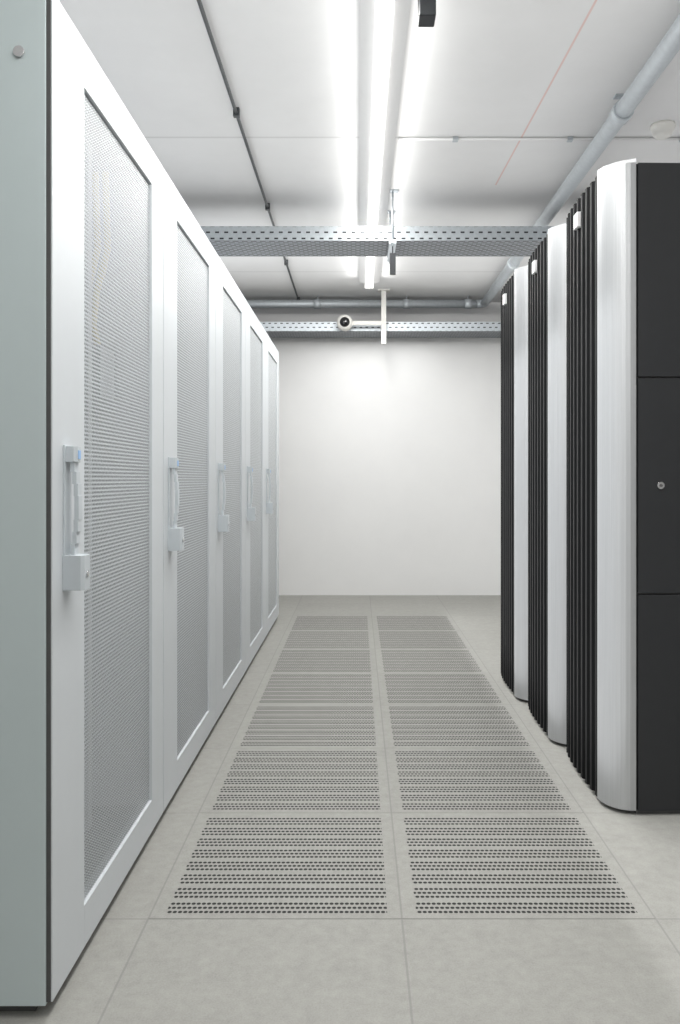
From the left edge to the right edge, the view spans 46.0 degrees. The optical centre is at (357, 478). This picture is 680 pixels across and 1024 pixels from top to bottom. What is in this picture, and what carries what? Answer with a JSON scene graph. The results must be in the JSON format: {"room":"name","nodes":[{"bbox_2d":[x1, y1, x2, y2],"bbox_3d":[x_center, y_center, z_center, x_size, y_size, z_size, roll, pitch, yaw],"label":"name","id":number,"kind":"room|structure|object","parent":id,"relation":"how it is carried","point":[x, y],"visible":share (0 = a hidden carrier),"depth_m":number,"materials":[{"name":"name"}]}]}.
{"room":"server room","nodes":[
{"label":"server room","id":0,"kind":"room"},
{"bbox_2d":[0,595,679,1023],"bbox_3d":[0.250,1.070,1.977,5.300,0.060,10.354,0,0,0],"label":"floor","id":1,"kind":"structure","parent":0,"point":[133,968],"depth_m":1.76,"materials":[{"name":"tile"}]},
{"bbox_2d":[0,0,162,1010],"bbox_3d":[-1.113,0.040,1.980,1.135,2.000,0.887,0,0,0],"label":"rack","id":2,"kind":"object","parent":1,"relation":"on","point":[81,184],"visible":1,"depth_m":1.64,"materials":[{"name":"white metal"}]},
{"bbox_2d":[163,168,214,811],"bbox_3d":[-1.113,0.040,2.869,1.135,2.000,0.880,0,0,0],"label":"rack","id":3,"kind":"object","parent":1,"relation":"on","point":[188,254],"visible":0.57,"depth_m":2.82,"materials":[{"name":"white metal"}]},
{"bbox_2d":[215,251,244,722],"bbox_3d":[-1.113,0.040,3.755,1.135,2.000,0.880,0,0,0],"label":"rack","id":4,"kind":"object","parent":1,"relation":"on","point":[229,300],"visible":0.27,"depth_m":3.67,"materials":[{"name":"white metal"}]},
{"bbox_2d":[245,299,264,670],"bbox_3d":[-1.113,0.040,4.641,1.135,2.000,0.880,0,0,0],"label":"rack","id":5,"kind":"object","parent":1,"relation":"on","point":[254,331],"visible":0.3,"depth_m":4.58,"materials":[{"name":"white metal"}]},
{"bbox_2d":[265,331,278,636],"bbox_3d":[-1.113,0.040,5.527,1.135,2.000,0.880,0,0,0],"label":"rack","id":6,"kind":"object","parent":1,"relation":"on","point":[271,353],"visible":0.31,"depth_m":5.53,"materials":[{"name":"white metal"}]},
{"bbox_2d":[149,813,401,918],"bbox_3d":[-0.196,1.040,2.191,0.599,0.001,0.599,0,0,0],"label":"grate","id":7,"kind":"object","parent":1,"relation":"on","point":[228,865],"visible":1,"depth_m":2.12,"materials":[{"name":"grey metal"}]},
{"bbox_2d":[199,748,390,812],"bbox_3d":[-0.196,1.040,2.791,0.599,0.001,0.599,0,0,0],"label":"grate","id":8,"kind":"object","parent":1,"relation":"on","point":[248,780],"visible":1,"depth_m":2.74,"materials":[{"name":"grey metal"}]},
{"bbox_2d":[230,704,384,747],"bbox_3d":[-0.196,1.040,3.391,0.599,0.001,0.599,0,0,0],"label":"grate","id":9,"kind":"object","parent":1,"relation":"on","point":[263,725],"visible":1,"depth_m":3.36,"materials":[{"name":"grey metal"}]},
{"bbox_2d":[251,673,379,703],"bbox_3d":[-0.196,1.040,3.991,0.599,0.001,0.599,0,0,0],"label":"grate","id":10,"kind":"object","parent":1,"relation":"on","point":[274,688],"visible":1,"depth_m":3.95,"materials":[{"name":"grey metal"}]},
{"bbox_2d":[266,649,376,672],"bbox_3d":[-0.196,1.040,4.591,0.599,0.001,0.599,0,0,0],"label":"grate","id":11,"kind":"object","parent":1,"relation":"on","point":[283,660],"visible":1,"depth_m":4.56,"materials":[{"name":"grey metal"}]},
{"bbox_2d":[277,630,374,648],"bbox_3d":[-0.196,1.040,5.191,0.599,0.001,0.599,0,0,0],"label":"grate","id":12,"kind":"object","parent":1,"relation":"on","point":[291,639],"visible":1,"depth_m":5.18,"materials":[{"name":"grey metal"}]},
{"bbox_2d":[286,616,372,629],"bbox_3d":[-0.196,1.040,5.791,0.599,0.001,0.599,0,0,0],"label":"grate","id":13,"kind":"object","parent":1,"relation":"on","point":[297,622],"visible":1,"depth_m":5.75,"materials":[{"name":"grey metal"}]},
{"bbox_2d":[372,616,459,629],"bbox_3d":[0.404,1.040,5.791,0.599,0.001,0.599,0,0,0],"label":"grate","id":14,"kind":"object","parent":1,"relation":"on","point":[379,622],"visible":1,"depth_m":5.75,"materials":[{"name":"grey metal"}]},
{"bbox_2d":[373,630,472,648],"bbox_3d":[0.404,1.040,5.191,0.599,0.001,0.599,0,0,0],"label":"grate","id":15,"kind":"object","parent":1,"relation":"on","point":[383,639],"visible":1,"depth_m":5.18,"materials":[{"name":"grey metal"}]},
{"bbox_2d":[375,649,488,672],"bbox_3d":[0.404,1.040,4.591,0.599,0.001,0.599,0,0,0],"label":"grate","id":16,"kind":"object","parent":1,"relation":"on","point":[387,660],"visible":1,"depth_m":4.56,"materials":[{"name":"grey metal"}]},
{"bbox_2d":[378,673,509,703],"bbox_3d":[0.404,1.040,3.991,0.599,0.001,0.599,0,0,0],"label":"grate","id":17,"kind":"object","parent":1,"relation":"on","point":[394,688],"visible":1,"depth_m":3.95,"materials":[{"name":"grey metal"}]},
{"bbox_2d":[381,704,539,747],"bbox_3d":[0.404,1.040,3.391,0.599,0.001,0.599,0,0,0],"label":"grate","id":18,"kind":"object","parent":1,"relation":"on","point":[404,725],"visible":1,"depth_m":3.36,"materials":[{"name":"grey metal"}]},
{"bbox_2d":[385,748,583,812],"bbox_3d":[0.404,1.040,2.791,0.599,0.001,0.599,0,0,0],"label":"grate","id":19,"kind":"object","parent":1,"relation":"on","point":[421,780],"visible":1,"depth_m":2.74,"materials":[{"name":"grey metal"}]},
{"bbox_2d":[501,265,527,700],"bbox_3d":[1.330,0.024,4.008,1.202,2.032,0.632,0,0,0],"label":"rack","id":20,"kind":"object","parent":1,"relation":"on","point":[514,295],"visible":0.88,"depth_m":3.77,"materials":[{"name":"metal"}]},
{"bbox_2d":[392,813,654,918],"bbox_3d":[0.404,1.040,2.191,0.599,0.001,0.599,0,0,0],"label":"grate","id":21,"kind":"object","parent":1,"relation":"on","point":[450,865],"visible":1,"depth_m":2.12,"materials":[{"name":"grey metal"}]},
{"bbox_2d":[528,223,565,743],"bbox_3d":[1.344,0.024,3.398,1.202,2.032,0.632,0,0,0],"label":"rack","id":22,"kind":"object","parent":1,"relation":"on","point":[547,263],"visible":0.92,"depth_m":3.21,"materials":[{"name":"metal"}]},
{"bbox_2d":[566,158,679,813],"bbox_3d":[1.359,0.024,2.785,1.202,2.032,0.638,0,0,0],"label":"rack","id":23,"kind":"object","parent":1,"relation":"on","point":[623,232],"visible":1,"depth_m":2.48,"materials":[{"name":"metal"}]},
{"bbox_2d":[59,0,679,301],"bbox_3d":[0.250,-1.600,1.977,5.300,0.040,10.354,0,0,0],"label":"ceiling","id":24,"kind":"structure","parent":0,"point":[484,68],"depth_m":3.41,"materials":[{"name":"concrete"}]},
{"bbox_2d":[197,0,299,299],"bbox_3d":[-0.518,-1.562,1.980,0.026,0.036,10.339,0,0,0],"label":"cable","id":25,"kind":"object","parent":24,"relation":"attached to","point":[236,110],"visible":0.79,"depth_m":3.40,"materials":[{"name":"metal"}]},
{"bbox_2d":[337,289,389,343],"bbox_3d":[0.046,-1.355,6.685,0.445,0.450,0.115,0,0,-3],"label":"security camera","id":26,"kind":"object","parent":24,"relation":"hanging from","point":[344,322],"visible":1,"depth_m":6.68,"materials":[{"name":"white plastic"}]},
{"bbox_2d":[200,189,553,274],"bbox_3d":[0.250,-1.350,4.555,5.260,0.460,0.386,0,0,0],"label":"cable tray","id":27,"kind":"object","parent":24,"relation":"hanging from","point":[390,241],"visible":0.61,"depth_m":4.41,"materials":[{"name":"metal"}]},
{"bbox_2d":[260,322,500,337],"bbox_3d":[0.250,-1.399,6.955,5.260,0.361,0.386,0,0,0],"label":"cable tray","id":28,"kind":"object","parent":24,"relation":"hanging from","point":[273,329],"visible":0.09,"depth_m":6.80,"materials":[{"name":"metal"}]},
{"bbox_2d":[359,0,410,288],"bbox_3d":[0.088,-1.538,3.250,0.165,0.085,6.100,0,0,0],"label":"light strip","id":29,"kind":"object","parent":24,"relation":"attached to","point":[383,23],"visible":1,"depth_m":3.27,"materials":[{"name":"white plastic"}]},
{"bbox_2d":[418,0,435,26],"bbox_3d":[0.215,-1.505,2.500,0.060,0.150,0.080,0,0,0],"label":"sensor","id":30,"kind":"object","parent":24,"relation":"attached to","point":[426,9],"visible":1,"depth_m":2.47,"materials":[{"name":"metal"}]},
{"bbox_2d":[246,14,679,308],"bbox_3d":[-0.630,-1.524,1.877,3.520,0.113,10.133,0,0,0],"label":"pipe","id":31,"kind":"object","parent":24,"relation":"attached to","point":[668,47],"visible":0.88,"depth_m":3.94,"materials":[{"name":"grey metal"}]},
{"bbox_2d":[398,136,679,141],"bbox_3d":[0.968,-1.571,3.700,1.565,0.018,0.024,0,0,0],"label":"conduit","id":32,"kind":"object","parent":24,"relation":"attached to","point":[455,138],"visible":1,"depth_m":3.69,"materials":[{"name":"metal"}]},
{"bbox_2d":[650,120,675,139],"bbox_3d":[1.360,-1.552,3.570,0.108,0.057,0.108,0,0,0],"label":"smoke detector","id":33,"kind":"object","parent":24,"relation":"attached to","point":[663,129],"visible":1,"depth_m":3.54,"materials":[{"name":"white plastic"}]},
{"bbox_2d":[251,302,500,594],"bbox_3d":[0.250,-0.260,7.214,5.540,2.720,0.120,0,0,0],"label":"wall","id":34,"kind":"structure","parent":0,"point":[390,452],"depth_m":7.15,"materials":[{"name":"paint"}]}
]}

